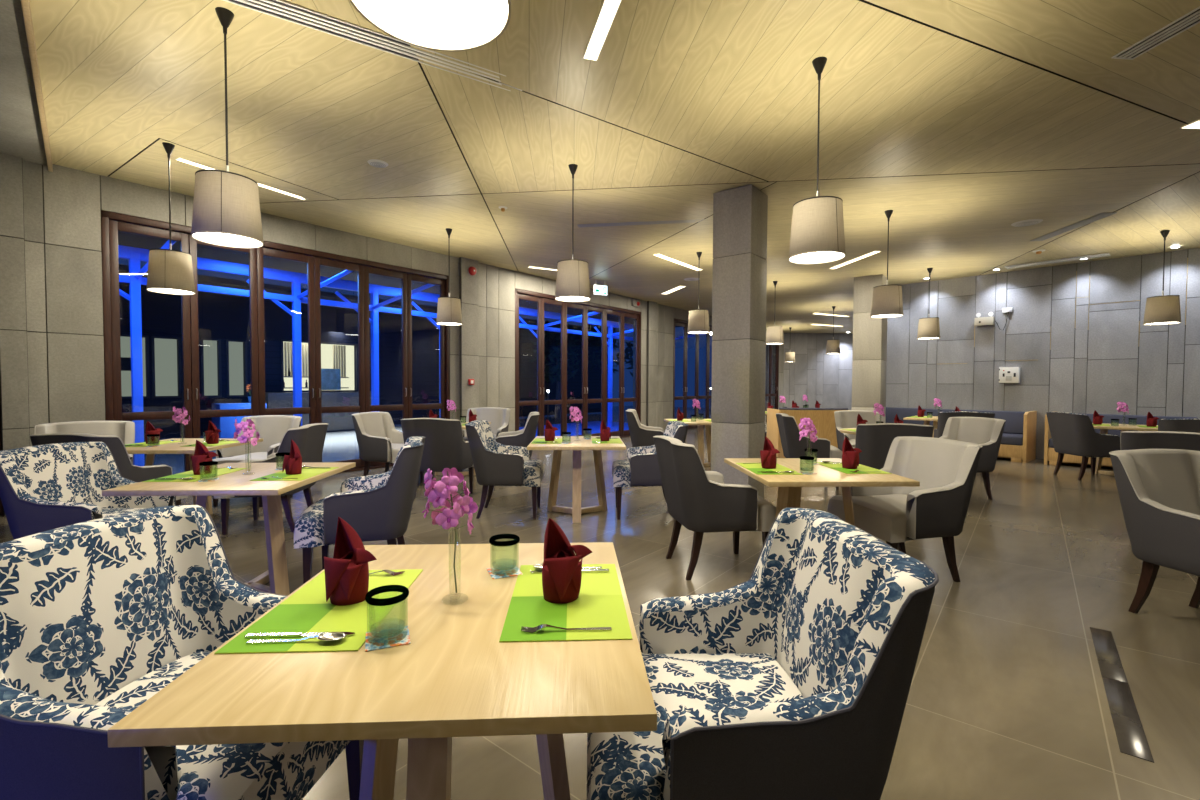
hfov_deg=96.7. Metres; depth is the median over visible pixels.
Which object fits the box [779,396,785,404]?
orchid spray
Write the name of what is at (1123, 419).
cushion
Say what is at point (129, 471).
armchair
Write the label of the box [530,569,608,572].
table knife
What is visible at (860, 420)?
folded napkin
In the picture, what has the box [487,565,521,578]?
coaster
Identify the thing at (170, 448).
dining table
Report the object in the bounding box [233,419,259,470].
orchid spray
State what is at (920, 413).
folded napkin
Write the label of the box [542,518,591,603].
folded napkin
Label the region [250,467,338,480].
placemat
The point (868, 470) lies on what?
placemat
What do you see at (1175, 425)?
armchair
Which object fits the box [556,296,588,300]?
diffuser
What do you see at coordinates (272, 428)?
armchair
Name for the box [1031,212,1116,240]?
ceiling vent
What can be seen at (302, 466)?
spoon
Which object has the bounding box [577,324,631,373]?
tree
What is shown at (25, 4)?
trim
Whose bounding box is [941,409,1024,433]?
cushion
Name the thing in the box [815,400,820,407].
folded napkin
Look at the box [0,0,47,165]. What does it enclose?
ceiling
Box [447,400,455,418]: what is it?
orchid spray
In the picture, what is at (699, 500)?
armchair
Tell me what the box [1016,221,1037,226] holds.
grille
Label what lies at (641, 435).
armchair
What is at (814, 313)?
recessed light
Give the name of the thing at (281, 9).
ceiling vent
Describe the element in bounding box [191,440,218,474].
folded napkin
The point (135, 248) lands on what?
pergola
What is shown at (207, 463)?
tumbler
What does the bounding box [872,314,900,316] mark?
diffuser
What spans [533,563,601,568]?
spoon
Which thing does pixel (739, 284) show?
column
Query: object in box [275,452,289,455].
tumbler
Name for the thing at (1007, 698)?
floor
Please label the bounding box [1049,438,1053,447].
seat cushion
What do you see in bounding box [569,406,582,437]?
orchid spray
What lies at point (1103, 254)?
ceiling vent
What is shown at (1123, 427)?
dining table
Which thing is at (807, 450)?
tumbler
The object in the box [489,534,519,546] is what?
tumbler
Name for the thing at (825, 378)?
wall
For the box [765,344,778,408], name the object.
window
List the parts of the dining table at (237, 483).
leg, leg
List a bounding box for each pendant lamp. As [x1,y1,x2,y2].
[146,142,195,294]
[191,7,263,247]
[349,0,510,51]
[436,228,461,325]
[555,164,590,301]
[687,252,709,333]
[766,281,783,344]
[785,327,794,361]
[788,56,845,263]
[826,306,839,353]
[870,210,902,317]
[917,268,939,338]
[1143,230,1181,324]
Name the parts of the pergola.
post, post, post, post, post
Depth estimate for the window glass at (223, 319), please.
14.07 m
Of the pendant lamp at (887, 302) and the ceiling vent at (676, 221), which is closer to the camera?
the pendant lamp at (887, 302)
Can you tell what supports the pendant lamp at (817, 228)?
hanging from the ceiling at (967, 121)
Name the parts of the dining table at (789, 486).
leg, leg, leg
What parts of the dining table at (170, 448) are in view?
leg, leg, leg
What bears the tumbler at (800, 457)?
on the coaster at (804, 472)
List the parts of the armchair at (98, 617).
seat, leg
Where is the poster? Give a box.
[321,368,340,389]
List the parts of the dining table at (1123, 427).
leg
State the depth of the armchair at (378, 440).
6.56 m
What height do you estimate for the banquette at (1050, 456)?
0.840 m
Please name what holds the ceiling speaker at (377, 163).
attached to the ceiling at (967, 121)
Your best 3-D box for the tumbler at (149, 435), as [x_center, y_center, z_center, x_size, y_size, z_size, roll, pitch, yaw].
[-3.892,0.350,4.648,0.089,0.099,0.089,0,2,-3]
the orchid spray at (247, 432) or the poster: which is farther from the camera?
the poster
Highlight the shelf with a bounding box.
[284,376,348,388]
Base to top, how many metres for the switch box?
0.280 m
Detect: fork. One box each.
[262,477,297,478]
[369,570,404,575]
[521,624,611,632]
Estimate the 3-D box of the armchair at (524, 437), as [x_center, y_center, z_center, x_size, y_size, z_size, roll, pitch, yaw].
[-1.149,0.611,6.977,0.714,0.911,0.679,0,2,-7]
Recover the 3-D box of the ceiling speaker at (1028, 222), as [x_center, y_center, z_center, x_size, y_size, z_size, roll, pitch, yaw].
[5.408,-2.238,6.757,0.320,0.016,0.320,0,2,0]
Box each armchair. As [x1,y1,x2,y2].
[0,442,175,539]
[0,505,363,799]
[29,433,187,504]
[34,421,134,463]
[212,415,301,506]
[213,423,327,534]
[294,436,425,583]
[352,412,423,481]
[400,418,473,498]
[461,407,509,470]
[465,420,544,518]
[495,412,539,458]
[587,508,938,799]
[612,421,688,519]
[626,409,663,446]
[653,435,775,579]
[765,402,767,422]
[776,413,841,488]
[827,436,982,581]
[834,410,884,450]
[853,423,933,469]
[934,411,994,475]
[940,417,1005,499]
[1046,412,1120,479]
[1109,449,1199,612]
[1120,431,1199,450]
[1158,419,1199,432]
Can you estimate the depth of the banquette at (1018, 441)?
9.29 m
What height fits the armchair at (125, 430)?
0.911 m
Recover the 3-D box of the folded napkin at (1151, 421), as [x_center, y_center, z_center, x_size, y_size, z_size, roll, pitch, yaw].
[7.554,0.261,7.293,0.111,0.208,0.110,-1,2,-26]
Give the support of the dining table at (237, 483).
on the floor
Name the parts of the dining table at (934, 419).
leg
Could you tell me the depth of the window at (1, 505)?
5.09 m
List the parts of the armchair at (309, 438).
leg, seat, leg, leg, leg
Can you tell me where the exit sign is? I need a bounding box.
[593,285,606,295]
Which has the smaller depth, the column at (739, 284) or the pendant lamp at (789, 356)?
the column at (739, 284)
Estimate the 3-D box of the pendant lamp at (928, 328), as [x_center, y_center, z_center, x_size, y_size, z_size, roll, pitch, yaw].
[5.806,-1.701,9.405,0.351,1.231,0.351,0,2,0]
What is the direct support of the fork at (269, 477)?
on the placemat at (306, 473)
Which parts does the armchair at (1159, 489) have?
leg, leg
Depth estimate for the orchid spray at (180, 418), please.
4.83 m
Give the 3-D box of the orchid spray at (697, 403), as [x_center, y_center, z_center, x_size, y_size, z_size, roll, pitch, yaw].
[1.485,0.140,8.211,0.132,0.319,0.120,0,2,-14]
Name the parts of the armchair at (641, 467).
leg, seat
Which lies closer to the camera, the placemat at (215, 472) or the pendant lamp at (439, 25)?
the pendant lamp at (439, 25)
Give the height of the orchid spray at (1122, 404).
0.319 m
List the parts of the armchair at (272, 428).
leg, seat, leg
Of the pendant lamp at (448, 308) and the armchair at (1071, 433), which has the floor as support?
the armchair at (1071, 433)
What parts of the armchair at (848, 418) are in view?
seat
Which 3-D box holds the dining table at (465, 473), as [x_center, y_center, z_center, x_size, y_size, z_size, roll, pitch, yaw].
[-2.022,0.694,7.323,0.880,0.720,0.975,0,2,-2]
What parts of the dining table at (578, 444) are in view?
leg, leg, leg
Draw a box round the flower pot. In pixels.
[246,384,250,402]
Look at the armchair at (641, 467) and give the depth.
4.98 m
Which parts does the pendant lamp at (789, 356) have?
lamp shade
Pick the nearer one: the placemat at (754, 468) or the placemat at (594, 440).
the placemat at (754, 468)
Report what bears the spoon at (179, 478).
on the placemat at (215, 472)
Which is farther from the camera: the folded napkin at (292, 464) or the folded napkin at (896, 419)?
the folded napkin at (896, 419)
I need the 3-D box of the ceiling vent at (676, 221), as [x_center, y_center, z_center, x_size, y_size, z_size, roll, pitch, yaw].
[0.578,-2.315,6.979,1.765,0.008,0.110,0,2,9]
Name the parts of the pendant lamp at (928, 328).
lamp shade, rod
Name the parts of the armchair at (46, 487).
seat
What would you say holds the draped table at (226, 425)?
on the deck
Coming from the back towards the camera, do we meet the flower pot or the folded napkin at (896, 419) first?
the flower pot
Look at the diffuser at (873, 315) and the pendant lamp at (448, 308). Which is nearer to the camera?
the diffuser at (873, 315)
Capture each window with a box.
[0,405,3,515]
[101,210,449,472]
[515,288,640,437]
[673,318,711,428]
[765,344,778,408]
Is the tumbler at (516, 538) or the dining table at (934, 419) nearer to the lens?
the tumbler at (516, 538)
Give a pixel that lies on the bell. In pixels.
(472, 270)
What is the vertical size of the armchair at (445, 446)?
0.911 m
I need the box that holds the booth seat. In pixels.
[767,408,847,457]
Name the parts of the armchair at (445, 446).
leg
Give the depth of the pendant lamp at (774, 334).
10.64 m
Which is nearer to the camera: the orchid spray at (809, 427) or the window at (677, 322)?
the orchid spray at (809, 427)
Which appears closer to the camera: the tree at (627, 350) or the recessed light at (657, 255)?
the recessed light at (657, 255)
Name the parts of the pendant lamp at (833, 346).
lamp shade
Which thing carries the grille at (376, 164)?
attached to the ceiling speaker at (377, 163)
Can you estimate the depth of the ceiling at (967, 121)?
4.36 m
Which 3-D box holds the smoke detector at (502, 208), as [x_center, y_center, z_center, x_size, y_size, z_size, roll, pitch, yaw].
[-1.172,-2.301,6.443,0.110,0.050,0.110,0,2,0]
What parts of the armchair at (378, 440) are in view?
leg, leg, seat, leg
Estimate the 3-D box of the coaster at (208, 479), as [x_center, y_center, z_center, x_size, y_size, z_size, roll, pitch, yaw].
[-2.223,0.454,3.030,0.088,0.003,0.088,0,2,-23]
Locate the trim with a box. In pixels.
[21,0,52,171]
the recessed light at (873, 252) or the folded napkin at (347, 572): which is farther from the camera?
the recessed light at (873, 252)
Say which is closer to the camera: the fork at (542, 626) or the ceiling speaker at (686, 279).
the fork at (542, 626)
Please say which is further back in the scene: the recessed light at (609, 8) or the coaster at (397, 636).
the recessed light at (609, 8)
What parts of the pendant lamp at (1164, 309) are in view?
lamp shade, rod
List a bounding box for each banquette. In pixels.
[885,407,1036,462]
[1044,411,1197,467]
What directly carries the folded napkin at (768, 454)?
on the placemat at (754, 468)
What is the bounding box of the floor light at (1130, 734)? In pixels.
[1090,627,1153,762]
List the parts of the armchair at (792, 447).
seat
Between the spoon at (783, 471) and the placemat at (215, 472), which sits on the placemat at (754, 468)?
the spoon at (783, 471)
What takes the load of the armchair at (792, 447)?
on the floor
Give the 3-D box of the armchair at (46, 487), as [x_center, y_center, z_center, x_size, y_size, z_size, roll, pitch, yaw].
[-2.926,0.715,3.138,0.714,0.911,0.679,0,2,-4]
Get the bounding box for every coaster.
[197,478,219,481]
[365,626,410,651]
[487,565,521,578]
[798,471,816,474]
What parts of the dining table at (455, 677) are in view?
leg, leg, leg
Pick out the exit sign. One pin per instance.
(597, 289)
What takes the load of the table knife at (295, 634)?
on the placemat at (307, 610)
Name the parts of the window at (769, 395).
frame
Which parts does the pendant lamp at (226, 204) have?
rod, lamp shade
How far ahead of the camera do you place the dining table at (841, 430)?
6.49 m
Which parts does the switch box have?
plate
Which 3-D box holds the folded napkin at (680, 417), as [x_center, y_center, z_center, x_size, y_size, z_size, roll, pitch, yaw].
[1.235,0.213,8.207,0.110,0.208,0.111,0,2,-17]
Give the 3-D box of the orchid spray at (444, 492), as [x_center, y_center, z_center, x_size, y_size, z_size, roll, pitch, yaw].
[-0.381,0.330,1.358,0.132,0.319,0.120,0,2,-3]
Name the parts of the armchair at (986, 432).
leg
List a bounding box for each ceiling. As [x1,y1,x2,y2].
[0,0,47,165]
[29,0,1199,333]
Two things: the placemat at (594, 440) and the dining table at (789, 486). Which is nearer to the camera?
the dining table at (789, 486)
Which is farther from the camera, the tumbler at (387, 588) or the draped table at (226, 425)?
the draped table at (226, 425)
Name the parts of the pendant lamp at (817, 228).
lamp shade, rod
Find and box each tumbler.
[147,434,159,436]
[199,461,217,465]
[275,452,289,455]
[365,585,408,605]
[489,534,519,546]
[799,456,813,459]
[805,449,817,451]
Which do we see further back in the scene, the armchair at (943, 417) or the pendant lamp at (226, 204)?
the armchair at (943, 417)
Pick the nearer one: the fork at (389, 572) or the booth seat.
the fork at (389, 572)
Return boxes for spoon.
[156,478,191,479]
[246,632,346,643]
[302,466,329,467]
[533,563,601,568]
[762,471,793,472]
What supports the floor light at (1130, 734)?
on the floor
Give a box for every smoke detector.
[498,206,507,211]
[1032,249,1044,253]
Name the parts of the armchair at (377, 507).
leg, seat, leg, leg, leg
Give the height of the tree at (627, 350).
3.790 m
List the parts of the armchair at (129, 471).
seat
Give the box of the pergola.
[118,231,711,465]
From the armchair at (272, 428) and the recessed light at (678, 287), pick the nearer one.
the armchair at (272, 428)
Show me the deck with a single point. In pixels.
(339, 445)
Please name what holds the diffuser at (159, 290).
attached to the pendant lamp at (170, 271)
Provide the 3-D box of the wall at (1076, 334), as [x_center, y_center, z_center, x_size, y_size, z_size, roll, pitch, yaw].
[8.888,-0.661,8.102,0.269,3.460,9.350,-1,2,-41]
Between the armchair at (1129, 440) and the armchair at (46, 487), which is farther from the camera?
the armchair at (1129, 440)
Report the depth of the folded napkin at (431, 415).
7.29 m
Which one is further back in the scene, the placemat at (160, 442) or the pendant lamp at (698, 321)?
the pendant lamp at (698, 321)
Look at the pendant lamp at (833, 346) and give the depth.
13.85 m
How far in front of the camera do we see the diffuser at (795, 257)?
3.52 m
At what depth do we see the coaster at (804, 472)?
3.33 m
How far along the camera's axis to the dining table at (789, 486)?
3.30 m
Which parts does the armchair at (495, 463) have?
leg, leg, seat, leg, leg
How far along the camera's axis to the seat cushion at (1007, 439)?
8.98 m
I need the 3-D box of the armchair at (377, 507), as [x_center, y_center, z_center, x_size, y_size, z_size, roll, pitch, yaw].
[-1.511,0.710,3.467,0.714,0.911,0.679,0,2,-16]
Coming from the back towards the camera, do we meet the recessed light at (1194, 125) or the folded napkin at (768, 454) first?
the recessed light at (1194, 125)
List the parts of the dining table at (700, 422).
leg, leg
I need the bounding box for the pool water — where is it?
[519,421,628,436]
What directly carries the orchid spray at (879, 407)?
in the bud vase
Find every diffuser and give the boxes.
[149,288,192,293]
[193,232,261,245]
[438,323,458,324]
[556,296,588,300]
[790,252,843,262]
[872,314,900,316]
[1150,322,1177,323]
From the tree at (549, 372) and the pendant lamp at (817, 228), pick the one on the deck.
the tree at (549, 372)
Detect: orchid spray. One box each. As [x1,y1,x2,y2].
[172,406,189,441]
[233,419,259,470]
[422,468,477,592]
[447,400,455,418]
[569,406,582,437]
[692,399,700,418]
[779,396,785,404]
[798,418,816,464]
[873,403,884,417]
[934,398,941,412]
[1117,402,1128,414]
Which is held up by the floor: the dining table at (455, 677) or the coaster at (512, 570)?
the dining table at (455, 677)
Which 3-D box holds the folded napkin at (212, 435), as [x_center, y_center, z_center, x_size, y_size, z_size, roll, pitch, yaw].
[-3.525,0.292,4.856,0.110,0.208,0.111,2,2,44]
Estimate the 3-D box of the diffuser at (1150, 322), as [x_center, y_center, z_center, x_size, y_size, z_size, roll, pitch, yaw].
[7.454,-1.025,7.073,0.338,0.004,0.338,0,2,0]
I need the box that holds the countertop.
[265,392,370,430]
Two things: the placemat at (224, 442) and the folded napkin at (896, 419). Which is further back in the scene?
the folded napkin at (896, 419)
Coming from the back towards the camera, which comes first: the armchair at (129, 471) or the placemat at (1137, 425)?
the placemat at (1137, 425)
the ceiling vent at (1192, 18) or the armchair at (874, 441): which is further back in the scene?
the armchair at (874, 441)
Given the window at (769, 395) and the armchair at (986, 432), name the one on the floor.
the armchair at (986, 432)
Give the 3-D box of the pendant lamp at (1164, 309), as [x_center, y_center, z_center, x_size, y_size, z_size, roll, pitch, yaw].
[7.456,-1.620,7.056,0.351,1.214,0.351,0,2,0]
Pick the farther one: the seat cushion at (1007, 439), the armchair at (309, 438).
the seat cushion at (1007, 439)
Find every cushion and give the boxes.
[885,407,940,425]
[932,433,1022,445]
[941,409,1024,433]
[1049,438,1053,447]
[1076,413,1197,436]
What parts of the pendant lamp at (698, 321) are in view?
lamp shade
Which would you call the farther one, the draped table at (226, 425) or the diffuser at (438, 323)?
the draped table at (226, 425)
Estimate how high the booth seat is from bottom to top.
0.881 m
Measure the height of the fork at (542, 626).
0.012 m
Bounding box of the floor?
[0,427,1199,799]
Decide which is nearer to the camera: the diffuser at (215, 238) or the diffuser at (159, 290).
the diffuser at (215, 238)
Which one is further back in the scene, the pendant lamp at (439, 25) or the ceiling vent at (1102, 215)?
the ceiling vent at (1102, 215)
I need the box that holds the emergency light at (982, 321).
[974,312,994,325]
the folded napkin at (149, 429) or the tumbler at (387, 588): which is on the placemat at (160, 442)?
the folded napkin at (149, 429)
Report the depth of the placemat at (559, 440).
5.13 m
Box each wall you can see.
[0,153,783,516]
[765,333,852,409]
[886,248,1199,458]
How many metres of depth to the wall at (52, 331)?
5.56 m
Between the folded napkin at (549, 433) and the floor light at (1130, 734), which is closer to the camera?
the floor light at (1130, 734)
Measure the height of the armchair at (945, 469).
0.911 m
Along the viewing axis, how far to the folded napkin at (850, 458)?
3.51 m
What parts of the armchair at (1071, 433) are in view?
leg, leg, leg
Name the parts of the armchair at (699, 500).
leg, leg, leg, seat, leg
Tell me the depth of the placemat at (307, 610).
1.24 m
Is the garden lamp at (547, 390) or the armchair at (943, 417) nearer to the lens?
the armchair at (943, 417)
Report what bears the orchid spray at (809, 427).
in the bud vase
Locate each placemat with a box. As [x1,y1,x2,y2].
[125,441,180,446]
[142,468,246,481]
[180,440,239,446]
[214,569,422,653]
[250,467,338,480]
[499,564,631,641]
[531,438,563,443]
[592,438,621,442]
[736,463,802,474]
[814,462,891,473]
[1137,425,1157,427]
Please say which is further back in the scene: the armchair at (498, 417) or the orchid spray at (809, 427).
the armchair at (498, 417)
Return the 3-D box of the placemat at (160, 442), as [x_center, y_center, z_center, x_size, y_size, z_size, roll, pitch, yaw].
[-4.086,0.396,4.829,0.285,0.002,0.480,0,2,-3]
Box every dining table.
[102,462,355,595]
[108,542,656,799]
[126,438,262,513]
[435,422,490,475]
[527,436,625,522]
[664,419,710,466]
[724,458,919,525]
[840,428,855,434]
[903,416,937,437]
[1092,423,1157,475]
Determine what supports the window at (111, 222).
in the wall at (52, 331)
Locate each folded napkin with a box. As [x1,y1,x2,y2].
[145,421,162,443]
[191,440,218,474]
[205,421,221,443]
[282,439,301,474]
[324,517,376,605]
[429,409,437,417]
[469,409,476,421]
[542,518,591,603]
[544,419,557,440]
[600,420,610,440]
[677,408,683,420]
[760,436,779,468]
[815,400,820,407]
[842,437,861,468]
[857,414,867,424]
[894,414,903,422]
[917,406,925,416]
[1093,410,1103,424]
[1146,412,1158,426]
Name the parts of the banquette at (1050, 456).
panel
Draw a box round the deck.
[144,406,710,474]
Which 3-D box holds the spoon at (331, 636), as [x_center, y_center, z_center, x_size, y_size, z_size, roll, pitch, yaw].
[-0.641,0.506,1.129,0.203,0.012,0.039,0,2,-3]
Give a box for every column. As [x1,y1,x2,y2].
[711,184,767,497]
[852,274,886,421]
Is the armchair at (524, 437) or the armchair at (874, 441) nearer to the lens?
the armchair at (874, 441)
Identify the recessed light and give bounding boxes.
[175,157,306,199]
[528,266,556,270]
[583,0,621,60]
[653,254,701,270]
[661,286,685,293]
[814,313,848,316]
[829,251,880,268]
[1180,120,1199,128]
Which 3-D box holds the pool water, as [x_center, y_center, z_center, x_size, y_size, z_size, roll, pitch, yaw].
[-0.923,0.879,15.130,3.900,0.020,7.400,2,2,39]
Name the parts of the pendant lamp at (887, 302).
lamp shade, rod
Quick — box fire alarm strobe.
[631,299,639,306]
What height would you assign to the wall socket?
0.085 m
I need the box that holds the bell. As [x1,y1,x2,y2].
[469,266,476,274]
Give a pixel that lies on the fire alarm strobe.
(636, 303)
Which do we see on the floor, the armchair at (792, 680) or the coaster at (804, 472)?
the armchair at (792, 680)
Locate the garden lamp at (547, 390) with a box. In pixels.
[547,390,548,420]
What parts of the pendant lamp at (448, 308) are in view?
lamp shade, rod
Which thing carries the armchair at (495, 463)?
on the floor
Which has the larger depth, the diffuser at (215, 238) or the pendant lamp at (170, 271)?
the pendant lamp at (170, 271)
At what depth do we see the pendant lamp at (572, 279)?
5.10 m
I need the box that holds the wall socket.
[1002,307,1012,312]
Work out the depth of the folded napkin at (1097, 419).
7.65 m
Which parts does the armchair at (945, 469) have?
seat, leg, leg, leg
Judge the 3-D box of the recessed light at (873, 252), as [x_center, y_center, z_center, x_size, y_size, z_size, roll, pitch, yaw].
[4.218,-2.321,8.880,0.112,0.006,1.277,0,2,-8]
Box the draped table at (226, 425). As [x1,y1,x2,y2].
[212,403,266,437]
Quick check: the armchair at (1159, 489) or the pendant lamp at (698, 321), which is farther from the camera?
the pendant lamp at (698, 321)
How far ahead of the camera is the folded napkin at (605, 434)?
5.18 m
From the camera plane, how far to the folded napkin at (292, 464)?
3.21 m
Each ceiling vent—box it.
[223,0,521,90]
[577,219,703,226]
[1004,253,1110,268]
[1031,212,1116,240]
[1111,6,1199,59]
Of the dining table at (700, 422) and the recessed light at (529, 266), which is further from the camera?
the recessed light at (529, 266)
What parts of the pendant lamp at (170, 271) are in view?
rod, lamp shade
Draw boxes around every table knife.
[244,632,354,637]
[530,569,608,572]
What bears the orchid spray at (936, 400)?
in the bud vase
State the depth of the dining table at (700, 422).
7.97 m
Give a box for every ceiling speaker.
[367,159,387,167]
[684,278,699,280]
[1011,219,1042,226]
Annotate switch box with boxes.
[999,367,1019,382]
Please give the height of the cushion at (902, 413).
0.409 m
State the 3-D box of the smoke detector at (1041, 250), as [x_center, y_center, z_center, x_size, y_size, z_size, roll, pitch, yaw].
[6.668,-2.243,8.104,0.160,0.050,0.160,0,2,0]
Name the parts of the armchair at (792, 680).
seat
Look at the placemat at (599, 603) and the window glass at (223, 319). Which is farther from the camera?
the window glass at (223, 319)
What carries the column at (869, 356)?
on the floor
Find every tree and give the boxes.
[529,319,580,421]
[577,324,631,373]
[624,340,632,376]
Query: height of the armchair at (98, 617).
0.911 m
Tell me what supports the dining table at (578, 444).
on the floor
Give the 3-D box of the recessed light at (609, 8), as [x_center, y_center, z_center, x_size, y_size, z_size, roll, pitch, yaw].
[0.038,-2.212,3.077,0.097,0.006,0.842,0,2,-14]
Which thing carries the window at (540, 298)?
in the wall at (52, 331)
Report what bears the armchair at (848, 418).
on the floor
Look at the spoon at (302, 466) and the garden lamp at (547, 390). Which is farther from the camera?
the garden lamp at (547, 390)
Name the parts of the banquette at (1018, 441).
panel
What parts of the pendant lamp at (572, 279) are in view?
lamp shade, rod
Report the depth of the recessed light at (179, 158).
5.79 m
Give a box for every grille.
[370,162,385,167]
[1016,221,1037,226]
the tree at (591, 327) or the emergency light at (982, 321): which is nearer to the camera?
the emergency light at (982, 321)
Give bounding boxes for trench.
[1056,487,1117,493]

